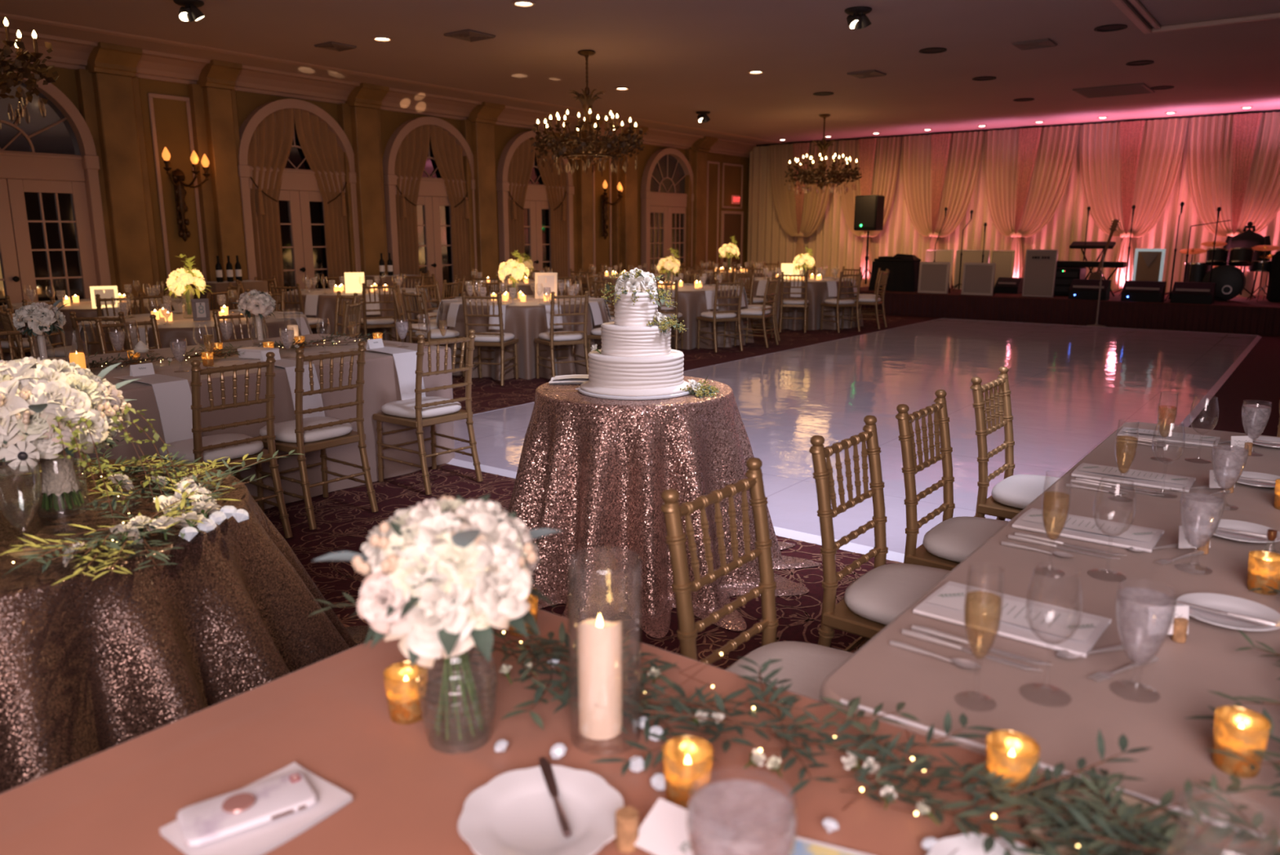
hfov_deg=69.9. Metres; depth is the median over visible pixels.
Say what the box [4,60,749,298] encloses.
wall
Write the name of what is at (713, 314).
cushion
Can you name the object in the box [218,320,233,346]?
water goblet
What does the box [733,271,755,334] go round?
chair
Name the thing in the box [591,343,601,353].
rosebud
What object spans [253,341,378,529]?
chair
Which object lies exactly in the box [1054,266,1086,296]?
equipment rack
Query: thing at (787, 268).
frame
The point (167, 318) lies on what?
votive candle
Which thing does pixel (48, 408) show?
bridal bouquet
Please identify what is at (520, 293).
votive candle
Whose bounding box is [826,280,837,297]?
napkin
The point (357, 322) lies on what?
chair
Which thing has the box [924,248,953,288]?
music stand
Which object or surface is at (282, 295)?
chair
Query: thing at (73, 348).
napkin
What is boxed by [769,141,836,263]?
drape
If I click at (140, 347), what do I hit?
meringue
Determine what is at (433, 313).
cushion
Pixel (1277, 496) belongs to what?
votive candle
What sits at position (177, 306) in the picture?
napkin
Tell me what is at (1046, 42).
ceiling vent
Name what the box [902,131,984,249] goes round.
drape
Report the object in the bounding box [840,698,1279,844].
cloth hem
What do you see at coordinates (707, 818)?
water goblet
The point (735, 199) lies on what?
exit sign
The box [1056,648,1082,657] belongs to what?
bowl
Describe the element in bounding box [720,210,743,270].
door
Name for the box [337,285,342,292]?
votive candle
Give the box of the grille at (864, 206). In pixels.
[854,196,875,227]
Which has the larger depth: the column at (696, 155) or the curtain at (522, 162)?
the column at (696, 155)
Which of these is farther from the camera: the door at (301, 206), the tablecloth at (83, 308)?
the door at (301, 206)
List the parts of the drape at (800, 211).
sequin panel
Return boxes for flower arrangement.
[164,253,209,314]
[497,249,530,296]
[515,252,533,279]
[653,247,680,285]
[718,235,739,270]
[792,246,815,277]
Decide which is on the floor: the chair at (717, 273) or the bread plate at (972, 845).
the chair at (717, 273)
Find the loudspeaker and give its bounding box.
[853,195,884,231]
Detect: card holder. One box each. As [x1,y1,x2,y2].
[615,797,736,854]
[1147,604,1188,643]
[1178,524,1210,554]
[1208,469,1235,493]
[1230,435,1253,455]
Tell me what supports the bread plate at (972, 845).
on the tablecloth at (329, 717)
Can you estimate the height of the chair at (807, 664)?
0.934 m
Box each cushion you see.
[0,337,48,347]
[40,356,68,359]
[46,346,71,356]
[158,432,263,463]
[259,416,352,442]
[306,317,323,324]
[360,317,394,324]
[381,395,461,417]
[403,323,438,332]
[414,328,459,338]
[416,311,439,319]
[429,318,436,324]
[474,332,514,342]
[538,331,582,341]
[591,327,601,335]
[608,316,614,321]
[661,312,682,319]
[700,311,736,318]
[725,640,853,700]
[740,308,770,315]
[746,297,767,302]
[747,304,772,310]
[782,299,808,304]
[824,298,854,304]
[844,563,950,625]
[853,296,880,302]
[858,293,879,297]
[922,515,1008,562]
[991,474,1059,508]
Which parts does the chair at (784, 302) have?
post, rail, rail, rail, rail, seat frame, post, leg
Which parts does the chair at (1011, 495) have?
post, rail, rail, rail, rail, seat frame, post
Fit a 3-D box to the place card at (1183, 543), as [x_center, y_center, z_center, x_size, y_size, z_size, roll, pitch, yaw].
[1.281,0.259,2.109,0.075,0.063,0.023,-1,12,-3]
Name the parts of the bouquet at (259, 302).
stem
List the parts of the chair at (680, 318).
rail, rail, seat frame, post, leg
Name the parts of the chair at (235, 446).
post, seat frame, rail, rail, rail, rail, leg, post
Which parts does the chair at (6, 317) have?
rail, post, post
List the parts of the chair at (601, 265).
rail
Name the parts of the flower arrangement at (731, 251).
stem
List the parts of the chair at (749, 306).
post, post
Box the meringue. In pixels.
[133,340,149,351]
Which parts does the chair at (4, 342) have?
rail, post, seat frame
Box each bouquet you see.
[0,356,185,525]
[12,298,69,360]
[232,289,276,340]
[311,493,562,739]
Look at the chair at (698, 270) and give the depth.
15.87 m
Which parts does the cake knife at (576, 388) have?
blade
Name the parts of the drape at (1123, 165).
sequin panel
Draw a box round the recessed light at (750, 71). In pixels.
[746,70,764,73]
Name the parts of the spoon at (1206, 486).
handle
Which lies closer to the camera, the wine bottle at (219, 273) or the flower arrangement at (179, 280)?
the flower arrangement at (179, 280)
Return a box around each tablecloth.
[0,297,191,360]
[0,459,370,793]
[0,608,1269,854]
[4,333,454,509]
[76,310,312,354]
[279,287,433,343]
[436,294,608,380]
[449,280,572,298]
[507,376,822,638]
[573,274,675,302]
[610,284,754,349]
[684,270,777,285]
[744,276,863,330]
[819,422,1279,850]
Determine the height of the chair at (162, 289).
0.934 m
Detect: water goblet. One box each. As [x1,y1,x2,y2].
[0,456,41,548]
[108,328,124,359]
[169,337,186,371]
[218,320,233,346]
[279,327,293,356]
[395,319,408,337]
[686,782,797,854]
[1115,582,1176,697]
[1179,488,1225,566]
[1211,440,1248,506]
[1241,400,1271,453]
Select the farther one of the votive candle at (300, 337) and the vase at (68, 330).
the votive candle at (300, 337)
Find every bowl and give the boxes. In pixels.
[951,657,982,668]
[964,565,1004,659]
[1041,471,1071,539]
[1050,551,1075,557]
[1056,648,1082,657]
[1107,489,1128,494]
[1115,419,1139,472]
[1128,546,1147,551]
[1151,419,1185,463]
[1151,444,1167,446]
[1156,391,1178,432]
[1189,395,1218,433]
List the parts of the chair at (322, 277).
post, rail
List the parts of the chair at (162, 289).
post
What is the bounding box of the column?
[1236,266,1253,297]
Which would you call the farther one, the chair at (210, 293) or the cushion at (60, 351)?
the chair at (210, 293)
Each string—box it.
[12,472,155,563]
[90,337,371,368]
[492,626,1113,854]
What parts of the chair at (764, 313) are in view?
leg, leg, seat frame, post, post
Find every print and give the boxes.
[783,838,854,854]
[937,592,1096,628]
[1027,513,1154,534]
[1082,466,1186,479]
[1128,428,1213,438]
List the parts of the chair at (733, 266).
rail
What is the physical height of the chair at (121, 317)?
0.934 m
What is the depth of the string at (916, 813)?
1.23 m
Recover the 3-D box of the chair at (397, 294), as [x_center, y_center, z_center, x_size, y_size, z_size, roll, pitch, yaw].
[-2.513,-1.133,10.331,0.499,0.934,0.458,-2,12,-8]
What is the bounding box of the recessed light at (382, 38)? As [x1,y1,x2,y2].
[371,35,392,41]
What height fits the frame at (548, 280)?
0.300 m
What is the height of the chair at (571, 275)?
0.934 m
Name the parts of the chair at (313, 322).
post, rail, rail, rail, post, seat frame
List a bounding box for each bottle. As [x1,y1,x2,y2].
[215,255,222,281]
[226,255,233,281]
[235,255,242,280]
[378,253,385,275]
[386,253,393,275]
[1263,528,1277,552]
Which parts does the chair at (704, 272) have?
post, rail, post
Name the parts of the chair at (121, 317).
post, rail, rail, post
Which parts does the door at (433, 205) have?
pane, fanlight pane, pane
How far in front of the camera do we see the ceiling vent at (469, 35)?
9.92 m
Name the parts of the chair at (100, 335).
post, rail, rail, post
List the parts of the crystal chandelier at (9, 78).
flame bulb, candle arm, candle arm, candle arm, flame bulb, candle arm, flame bulb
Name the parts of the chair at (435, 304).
post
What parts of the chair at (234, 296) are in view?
post, post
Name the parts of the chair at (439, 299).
post, rail, rail, rail, post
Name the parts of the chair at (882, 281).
leg, seat frame, post, post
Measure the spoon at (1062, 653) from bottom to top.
0.011 m
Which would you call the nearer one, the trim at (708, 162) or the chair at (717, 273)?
the chair at (717, 273)
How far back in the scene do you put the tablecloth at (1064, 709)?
1.59 m
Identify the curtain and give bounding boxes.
[247,108,350,309]
[394,124,470,281]
[507,137,568,281]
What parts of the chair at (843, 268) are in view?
rail, post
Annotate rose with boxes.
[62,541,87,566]
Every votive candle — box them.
[62,297,70,305]
[71,294,79,302]
[126,349,139,364]
[151,309,159,319]
[159,306,167,317]
[164,310,172,321]
[200,351,213,365]
[211,342,222,355]
[218,309,226,319]
[220,305,228,314]
[262,341,274,347]
[293,335,304,348]
[333,284,338,291]
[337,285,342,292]
[372,332,382,340]
[383,660,427,724]
[490,292,496,300]
[502,293,507,301]
[506,586,537,636]
[517,290,523,298]
[520,293,525,302]
[543,293,549,301]
[662,735,713,813]
[678,280,683,286]
[694,281,698,288]
[697,280,702,287]
[986,729,1039,806]
[1212,705,1271,777]
[1247,550,1279,595]
[1274,478,1279,509]
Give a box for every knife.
[539,756,571,836]
[544,386,581,390]
[901,628,1041,670]
[911,624,1052,664]
[1008,533,1118,558]
[1014,531,1124,555]
[1070,479,1164,495]
[1075,477,1167,493]
[1118,435,1194,447]
[1122,435,1201,446]
[1170,600,1276,626]
[1193,523,1276,540]
[1235,475,1275,484]
[1253,439,1279,444]
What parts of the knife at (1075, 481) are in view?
handle, blade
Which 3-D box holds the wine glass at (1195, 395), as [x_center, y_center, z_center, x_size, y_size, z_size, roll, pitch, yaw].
[1.814,0.005,2.954,0.081,0.212,0.081,9,15,36]
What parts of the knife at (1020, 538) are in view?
handle, blade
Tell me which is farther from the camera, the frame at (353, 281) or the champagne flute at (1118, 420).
the frame at (353, 281)
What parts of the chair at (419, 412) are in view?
leg, seat frame, post, leg, rail, rail, rail, rail, post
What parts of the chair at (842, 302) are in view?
leg, seat frame, post, leg, rail, rail, rail, post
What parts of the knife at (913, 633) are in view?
handle, blade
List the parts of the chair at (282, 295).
rail, post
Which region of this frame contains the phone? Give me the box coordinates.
[176,771,316,846]
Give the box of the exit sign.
[731,195,740,204]
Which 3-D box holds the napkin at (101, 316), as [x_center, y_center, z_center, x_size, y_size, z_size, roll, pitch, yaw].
[-4.798,-0.864,8.185,0.249,0.246,0.170,0,12,2]
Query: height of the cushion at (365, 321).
0.071 m
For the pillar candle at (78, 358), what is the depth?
4.59 m
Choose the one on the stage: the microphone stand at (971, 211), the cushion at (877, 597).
the microphone stand at (971, 211)
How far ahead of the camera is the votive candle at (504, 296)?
10.24 m
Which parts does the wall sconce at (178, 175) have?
flame bulb, arm, arm, flame bulb, arm, flame bulb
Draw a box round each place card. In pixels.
[129,362,155,376]
[260,349,280,360]
[366,337,383,348]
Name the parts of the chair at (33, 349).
rail, post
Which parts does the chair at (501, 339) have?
post, leg, rail, rail, rail, rail, seat frame, post, leg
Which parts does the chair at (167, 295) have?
post, rail, post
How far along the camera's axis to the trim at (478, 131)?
15.52 m
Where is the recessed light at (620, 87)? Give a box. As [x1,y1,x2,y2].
[614,86,629,89]
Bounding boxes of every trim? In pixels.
[0,12,782,143]
[0,27,764,157]
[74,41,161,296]
[147,93,207,298]
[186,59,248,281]
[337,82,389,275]
[460,102,505,280]
[567,118,603,275]
[592,146,612,274]
[612,124,648,273]
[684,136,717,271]
[705,160,719,270]
[721,162,743,208]
[1111,0,1279,33]
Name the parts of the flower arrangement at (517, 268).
stem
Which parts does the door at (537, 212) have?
pane, fanlight pane, pane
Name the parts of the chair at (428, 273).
post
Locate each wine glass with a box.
[1026,564,1082,654]
[1093,478,1136,537]
[1151,419,1185,493]
[1189,395,1218,462]
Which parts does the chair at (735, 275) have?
post, rail, post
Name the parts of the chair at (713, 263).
rail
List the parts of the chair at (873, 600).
post, rail, seat frame, rail, rail, rail, post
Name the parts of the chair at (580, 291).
post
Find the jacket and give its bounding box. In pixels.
[1222,221,1271,297]
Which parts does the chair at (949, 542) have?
post, rail, rail, rail, seat frame, rail, post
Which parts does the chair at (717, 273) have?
post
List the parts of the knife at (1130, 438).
handle, blade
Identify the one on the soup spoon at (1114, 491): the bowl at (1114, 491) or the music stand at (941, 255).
the bowl at (1114, 491)
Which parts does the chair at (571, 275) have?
rail, post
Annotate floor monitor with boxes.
[994,276,1023,293]
[1067,279,1111,300]
[1120,280,1166,302]
[1169,281,1216,304]
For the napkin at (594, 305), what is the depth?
10.02 m
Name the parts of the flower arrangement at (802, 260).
stem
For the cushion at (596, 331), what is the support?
on the chair at (596, 332)
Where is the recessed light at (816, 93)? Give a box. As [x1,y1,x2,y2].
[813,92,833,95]
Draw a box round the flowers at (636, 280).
[599,267,678,307]
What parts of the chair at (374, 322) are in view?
post, seat frame, rail, rail, rail, rail, leg, post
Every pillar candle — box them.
[69,351,86,368]
[287,324,298,346]
[577,613,622,739]
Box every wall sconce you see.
[161,146,210,241]
[601,180,622,239]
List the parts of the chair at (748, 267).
rail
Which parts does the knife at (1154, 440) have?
handle, blade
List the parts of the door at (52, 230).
pane, knob, fanlight pane, pane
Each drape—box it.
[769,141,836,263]
[837,136,901,287]
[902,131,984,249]
[984,124,1079,277]
[1080,117,1188,288]
[1187,111,1279,268]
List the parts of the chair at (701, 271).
post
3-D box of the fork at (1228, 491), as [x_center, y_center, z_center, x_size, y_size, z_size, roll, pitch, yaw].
[1.614,0.188,2.576,0.168,0.011,0.020,-6,13,-28]
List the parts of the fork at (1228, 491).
handle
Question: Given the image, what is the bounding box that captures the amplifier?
[1266,250,1279,302]
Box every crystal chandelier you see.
[0,17,58,104]
[528,49,646,169]
[784,114,862,191]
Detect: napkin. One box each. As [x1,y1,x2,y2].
[71,322,104,352]
[95,315,118,317]
[102,306,122,315]
[113,373,193,443]
[128,324,160,348]
[159,302,185,311]
[159,761,353,854]
[248,358,324,417]
[276,311,303,314]
[277,291,296,309]
[277,316,310,334]
[304,293,324,315]
[365,293,380,315]
[365,346,426,399]
[405,290,423,309]
[435,299,457,322]
[445,302,469,327]
[488,303,511,329]
[489,284,504,295]
[539,303,563,328]
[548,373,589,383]
[577,301,603,324]
[588,297,611,319]
[661,289,675,309]
[702,288,718,309]
[724,288,745,306]
[729,285,747,303]
[755,280,770,295]
[760,271,772,276]
[790,280,801,297]
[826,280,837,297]
[842,279,857,295]
[912,581,1111,657]
[1012,507,1164,552]
[1071,462,1195,492]
[1117,426,1220,447]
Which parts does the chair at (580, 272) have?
post, post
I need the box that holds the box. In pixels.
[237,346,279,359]
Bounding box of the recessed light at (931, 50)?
[918,47,946,53]
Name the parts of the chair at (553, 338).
leg, post, seat frame, rail, rail, rail, rail, leg, post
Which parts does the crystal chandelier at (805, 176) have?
candle arm, candle arm, candle arm, candle arm, crown, stem, candle arm, candle arm, candle arm, candle arm, candle arm, candle arm, candle arm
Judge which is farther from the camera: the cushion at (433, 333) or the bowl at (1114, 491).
the cushion at (433, 333)
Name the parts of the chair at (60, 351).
post, rail, rail, rail, post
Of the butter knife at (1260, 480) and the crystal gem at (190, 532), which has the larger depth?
the butter knife at (1260, 480)
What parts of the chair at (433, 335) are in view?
post, rail, rail, rail, rail, post, seat frame, leg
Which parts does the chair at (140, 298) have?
post, rail, post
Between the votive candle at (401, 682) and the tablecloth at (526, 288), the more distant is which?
the tablecloth at (526, 288)
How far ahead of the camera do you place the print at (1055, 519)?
2.27 m
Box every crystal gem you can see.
[178,526,198,541]
[197,518,217,532]
[208,511,226,524]
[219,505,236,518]
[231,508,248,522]
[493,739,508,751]
[547,658,559,666]
[550,742,566,758]
[629,755,644,772]
[637,716,646,728]
[648,725,663,741]
[650,773,665,790]
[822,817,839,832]
[920,836,937,851]
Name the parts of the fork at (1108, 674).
handle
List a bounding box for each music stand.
[917,261,950,293]
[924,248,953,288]
[953,249,990,288]
[960,262,995,295]
[990,249,1015,285]
[1022,248,1057,297]
[1131,248,1165,281]
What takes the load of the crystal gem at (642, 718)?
on the tablecloth at (329, 717)
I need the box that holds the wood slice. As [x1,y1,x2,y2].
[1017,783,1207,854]
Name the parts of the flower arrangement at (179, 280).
stem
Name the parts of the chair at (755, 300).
rail, post, seat frame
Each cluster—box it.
[173,0,204,22]
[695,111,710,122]
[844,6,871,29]
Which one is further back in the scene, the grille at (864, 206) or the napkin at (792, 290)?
the grille at (864, 206)
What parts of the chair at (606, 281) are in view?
post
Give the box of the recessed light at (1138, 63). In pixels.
[1125,60,1154,66]
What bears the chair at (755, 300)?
on the floor
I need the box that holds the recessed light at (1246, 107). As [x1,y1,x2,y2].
[1240,106,1253,108]
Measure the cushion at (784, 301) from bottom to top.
0.071 m
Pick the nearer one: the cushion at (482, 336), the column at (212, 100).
the cushion at (482, 336)
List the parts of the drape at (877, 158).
sequin panel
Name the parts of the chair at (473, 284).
post, rail, post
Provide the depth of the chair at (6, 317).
7.15 m
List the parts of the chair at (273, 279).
rail, post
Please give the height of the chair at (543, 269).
0.934 m
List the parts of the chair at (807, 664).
post, rail, rail, rail, rail, post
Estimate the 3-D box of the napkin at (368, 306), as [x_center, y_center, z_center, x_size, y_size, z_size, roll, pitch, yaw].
[-3.347,-1.534,11.381,0.170,0.246,0.249,-6,13,-27]
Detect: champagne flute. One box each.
[954,565,1004,699]
[1041,471,1071,568]
[1114,419,1139,501]
[1154,391,1178,458]
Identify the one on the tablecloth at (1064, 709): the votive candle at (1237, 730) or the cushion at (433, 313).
the votive candle at (1237, 730)
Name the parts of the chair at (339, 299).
post, rail, post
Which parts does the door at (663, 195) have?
pane, fanlight pane, pane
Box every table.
[196,280,268,310]
[364,274,421,288]
[868,261,922,291]
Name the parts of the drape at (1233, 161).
sequin panel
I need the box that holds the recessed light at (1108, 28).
[1093,24,1127,31]
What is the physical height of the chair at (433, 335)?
0.934 m
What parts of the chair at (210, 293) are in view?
post, rail, post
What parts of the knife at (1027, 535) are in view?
handle, blade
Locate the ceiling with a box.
[0,0,1279,146]
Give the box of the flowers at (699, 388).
[680,375,719,397]
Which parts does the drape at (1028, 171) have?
sequin panel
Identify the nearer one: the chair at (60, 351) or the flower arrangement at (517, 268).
the chair at (60, 351)
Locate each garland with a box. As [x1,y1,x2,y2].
[0,438,303,586]
[68,331,390,369]
[307,591,1279,854]
[1183,549,1279,796]
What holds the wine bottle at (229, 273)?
on the table at (262, 286)
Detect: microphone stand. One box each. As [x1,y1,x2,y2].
[933,207,947,262]
[950,209,973,291]
[982,222,986,262]
[1083,206,1090,261]
[1086,253,1106,327]
[1113,204,1135,295]
[1164,201,1184,301]
[1168,219,1231,298]
[1208,206,1226,301]
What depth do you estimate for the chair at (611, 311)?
12.08 m
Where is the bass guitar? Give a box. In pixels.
[1088,218,1119,279]
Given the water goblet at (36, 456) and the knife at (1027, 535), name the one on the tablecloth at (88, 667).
the water goblet at (36, 456)
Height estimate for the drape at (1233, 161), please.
3.120 m
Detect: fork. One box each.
[1088,655,1158,681]
[1155,550,1204,564]
[1193,488,1230,498]
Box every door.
[0,62,111,305]
[237,98,360,292]
[382,116,477,298]
[496,130,573,279]
[640,147,693,280]
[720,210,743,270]
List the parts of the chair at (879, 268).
post, post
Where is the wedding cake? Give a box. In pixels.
[580,291,691,395]
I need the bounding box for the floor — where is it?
[0,314,1279,669]
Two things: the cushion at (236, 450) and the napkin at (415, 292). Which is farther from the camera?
the napkin at (415, 292)
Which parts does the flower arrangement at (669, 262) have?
stem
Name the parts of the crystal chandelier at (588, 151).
candle arm, candle arm, candle arm, candle arm, candle arm, candle arm, candle arm, candle arm, stem, crown, candle arm, candle arm, candle arm, candle arm, candle arm, candle arm, candle arm, candle arm, candle arm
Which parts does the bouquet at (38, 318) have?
stem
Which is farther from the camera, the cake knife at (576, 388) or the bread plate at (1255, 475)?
the cake knife at (576, 388)
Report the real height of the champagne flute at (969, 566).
0.222 m
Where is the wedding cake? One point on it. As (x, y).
(634, 359)
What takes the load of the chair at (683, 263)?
on the floor
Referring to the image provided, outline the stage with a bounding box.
[859,285,1279,335]
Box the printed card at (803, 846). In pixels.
[776,833,869,854]
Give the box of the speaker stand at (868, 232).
[861,231,871,284]
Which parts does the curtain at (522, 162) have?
tieback cord, curtain panel, curtain panel, tieback cord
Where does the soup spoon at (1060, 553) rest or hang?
on the tablecloth at (1064, 709)
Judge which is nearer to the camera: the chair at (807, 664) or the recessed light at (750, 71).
the chair at (807, 664)
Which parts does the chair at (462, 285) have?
post, post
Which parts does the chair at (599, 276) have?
post, rail, post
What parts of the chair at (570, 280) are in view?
post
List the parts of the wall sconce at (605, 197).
arm, flame bulb, arm, arm, flame bulb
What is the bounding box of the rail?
[755,110,1279,146]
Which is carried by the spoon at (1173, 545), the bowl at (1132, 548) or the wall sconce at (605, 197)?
the bowl at (1132, 548)
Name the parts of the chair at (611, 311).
post, rail, post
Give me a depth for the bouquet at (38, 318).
4.93 m
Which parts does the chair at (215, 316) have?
post, rail, rail, post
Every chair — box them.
[0,295,54,358]
[0,305,68,359]
[0,330,39,465]
[22,296,71,357]
[69,311,129,355]
[94,314,162,354]
[95,292,144,316]
[124,290,172,315]
[148,351,293,537]
[160,280,192,299]
[206,286,231,311]
[212,310,267,342]
[228,282,240,310]
[235,279,244,294]
[245,288,284,311]
[253,275,280,311]
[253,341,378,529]
[270,282,328,333]
[320,274,345,288]
[333,290,358,336]
[342,297,364,337]
[355,281,399,342]
[373,328,483,494]
[391,284,438,345]
[400,273,424,288]
[401,288,464,376]
[413,278,460,342]
[414,280,441,324]
[418,270,449,300]
[421,272,439,307]
[432,275,465,312]
[461,291,518,386]
[471,274,500,296]
[471,279,503,296]
[525,267,544,279]
[533,290,589,378]
[545,266,550,272]
[557,273,573,294]
[557,279,571,295]
[569,268,601,297]
[576,268,594,295]
[576,275,610,309]
[585,272,610,306]
[586,327,601,353]
[591,277,614,316]
[595,271,604,297]
[600,263,620,274]
[602,280,615,321]
[655,263,673,275]
[656,279,684,350]
[660,457,853,700]
[673,261,685,282]
[679,264,696,282]
[679,271,705,284]
[685,266,700,283]
[693,265,704,284]
[696,278,743,352]
[712,261,731,269]
[712,268,719,284]
[716,266,730,285]
[731,265,753,285]
[731,270,768,328]
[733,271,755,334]
[733,276,779,347]
[746,266,767,277]
[747,273,781,341]
[762,261,779,271]
[778,271,809,333]
[806,266,815,276]
[808,414,950,651]
[820,271,862,332]
[841,266,861,288]
[850,269,889,328]
[858,267,888,321]
[895,389,1008,570]
[969,366,1059,520]
[1276,400,1279,436]
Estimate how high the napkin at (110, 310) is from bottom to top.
0.246 m
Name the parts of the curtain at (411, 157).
tieback cord, curtain panel, curtain panel, tieback cord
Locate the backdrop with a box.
[746,118,1279,295]
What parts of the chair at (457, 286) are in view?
post, rail, post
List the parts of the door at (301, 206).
pane, fanlight pane, pane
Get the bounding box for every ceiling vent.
[314,41,356,51]
[444,29,495,42]
[846,70,886,78]
[1011,38,1057,50]
[1072,83,1155,97]
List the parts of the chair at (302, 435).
leg, post, seat frame, leg, rail, rail, rail, rail, post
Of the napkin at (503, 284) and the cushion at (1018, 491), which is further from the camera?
the napkin at (503, 284)
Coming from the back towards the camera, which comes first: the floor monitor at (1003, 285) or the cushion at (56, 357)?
the floor monitor at (1003, 285)
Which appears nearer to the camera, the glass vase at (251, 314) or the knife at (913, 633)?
the knife at (913, 633)
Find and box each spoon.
[889,640,982,668]
[1000,541,1075,557]
[1056,643,1135,657]
[1066,483,1128,494]
[1115,439,1167,446]
[1128,542,1178,551]
[1170,484,1208,490]
[1217,440,1231,443]
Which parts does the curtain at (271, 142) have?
tieback cord, curtain panel, curtain panel, tieback cord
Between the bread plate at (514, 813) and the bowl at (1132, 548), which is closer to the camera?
the bread plate at (514, 813)
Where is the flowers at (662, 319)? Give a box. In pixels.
[646,311,688,335]
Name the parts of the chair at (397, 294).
post, post, seat frame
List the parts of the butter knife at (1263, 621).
blade, handle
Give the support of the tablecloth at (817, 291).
on the round table
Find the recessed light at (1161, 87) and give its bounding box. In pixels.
[1150,85,1173,89]
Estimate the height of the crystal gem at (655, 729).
0.019 m
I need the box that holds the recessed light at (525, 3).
[511,0,536,7]
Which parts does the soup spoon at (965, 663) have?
handle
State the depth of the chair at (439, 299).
11.07 m
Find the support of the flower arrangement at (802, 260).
in the vase
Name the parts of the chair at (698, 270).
post, post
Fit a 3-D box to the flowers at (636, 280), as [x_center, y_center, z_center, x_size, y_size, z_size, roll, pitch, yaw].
[-0.017,-0.593,3.893,0.323,0.168,0.311,9,15,36]
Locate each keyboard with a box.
[1056,260,1126,296]
[1069,241,1115,279]
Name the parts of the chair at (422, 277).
rail, post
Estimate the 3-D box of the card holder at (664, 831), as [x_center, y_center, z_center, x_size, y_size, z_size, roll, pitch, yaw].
[0.038,0.484,1.082,0.131,0.045,0.071,9,15,36]
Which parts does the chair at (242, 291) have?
post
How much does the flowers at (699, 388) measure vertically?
0.114 m
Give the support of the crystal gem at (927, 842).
on the tablecloth at (329, 717)
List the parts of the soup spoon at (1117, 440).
handle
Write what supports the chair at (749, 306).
on the floor
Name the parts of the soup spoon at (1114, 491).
handle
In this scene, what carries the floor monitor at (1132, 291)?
on the stage
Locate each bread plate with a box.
[457,764,624,854]
[926,832,1028,854]
[1175,592,1279,631]
[1198,519,1279,542]
[1235,471,1279,488]
[1253,435,1279,448]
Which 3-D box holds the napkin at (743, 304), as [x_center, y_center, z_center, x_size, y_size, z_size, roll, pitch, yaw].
[1.305,-1.787,12.591,0.249,0.246,0.170,6,13,28]
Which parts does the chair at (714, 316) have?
leg, post, seat frame, leg, rail, rail, rail, rail, post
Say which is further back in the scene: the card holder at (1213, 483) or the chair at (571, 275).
the chair at (571, 275)
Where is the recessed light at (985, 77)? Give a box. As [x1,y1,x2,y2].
[972,75,996,80]
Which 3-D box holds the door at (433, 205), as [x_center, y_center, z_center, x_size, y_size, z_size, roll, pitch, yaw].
[-3.358,-3.329,14.980,0.170,3.330,1.900,9,15,36]
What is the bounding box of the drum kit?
[1178,240,1279,302]
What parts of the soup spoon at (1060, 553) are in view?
handle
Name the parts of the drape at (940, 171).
sequin panel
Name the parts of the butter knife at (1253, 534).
blade, handle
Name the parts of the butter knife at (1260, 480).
blade, handle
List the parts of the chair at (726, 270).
post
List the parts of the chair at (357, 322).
post, rail, rail, rail, post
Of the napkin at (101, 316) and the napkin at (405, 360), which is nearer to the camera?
the napkin at (405, 360)
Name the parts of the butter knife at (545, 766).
blade, handle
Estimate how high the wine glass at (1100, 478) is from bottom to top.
0.212 m
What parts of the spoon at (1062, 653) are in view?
handle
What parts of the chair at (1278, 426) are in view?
post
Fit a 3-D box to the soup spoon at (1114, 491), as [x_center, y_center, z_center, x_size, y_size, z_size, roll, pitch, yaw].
[1.308,0.178,2.623,0.164,0.011,0.032,10,16,40]
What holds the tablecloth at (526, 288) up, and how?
on the round table
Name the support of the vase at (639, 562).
on the tablecloth at (329, 717)
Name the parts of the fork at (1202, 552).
handle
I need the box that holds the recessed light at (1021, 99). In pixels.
[1013,97,1034,101]
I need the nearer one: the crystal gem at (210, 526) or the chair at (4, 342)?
the crystal gem at (210, 526)
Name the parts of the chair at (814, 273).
post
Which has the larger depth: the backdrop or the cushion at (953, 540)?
the backdrop
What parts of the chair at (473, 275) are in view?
rail, rail, post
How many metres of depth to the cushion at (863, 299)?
14.74 m
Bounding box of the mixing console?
[874,253,920,262]
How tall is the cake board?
0.013 m
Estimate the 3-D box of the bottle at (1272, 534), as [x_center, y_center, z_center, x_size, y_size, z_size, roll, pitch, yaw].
[1.342,0.269,1.953,0.032,0.108,0.032,9,15,36]
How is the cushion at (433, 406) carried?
on the chair at (419, 412)
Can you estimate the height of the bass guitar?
1.347 m
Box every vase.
[31,451,88,515]
[62,329,90,371]
[250,314,268,345]
[417,653,497,745]
[567,554,640,743]
[1160,800,1277,854]
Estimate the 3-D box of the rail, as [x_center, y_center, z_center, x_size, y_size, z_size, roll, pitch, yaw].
[9.051,-5.814,17.424,16.300,0.028,0.028,9,15,36]
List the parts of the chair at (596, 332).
leg, seat frame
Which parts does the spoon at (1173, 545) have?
handle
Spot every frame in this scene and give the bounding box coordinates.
[89,285,119,308]
[191,297,210,321]
[344,271,364,293]
[534,272,557,298]
[781,262,802,279]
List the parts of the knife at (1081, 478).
handle, blade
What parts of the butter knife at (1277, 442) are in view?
blade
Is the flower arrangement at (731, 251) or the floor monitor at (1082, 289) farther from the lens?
the flower arrangement at (731, 251)
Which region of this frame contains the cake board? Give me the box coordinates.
[577,385,691,399]
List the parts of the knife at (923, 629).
handle, blade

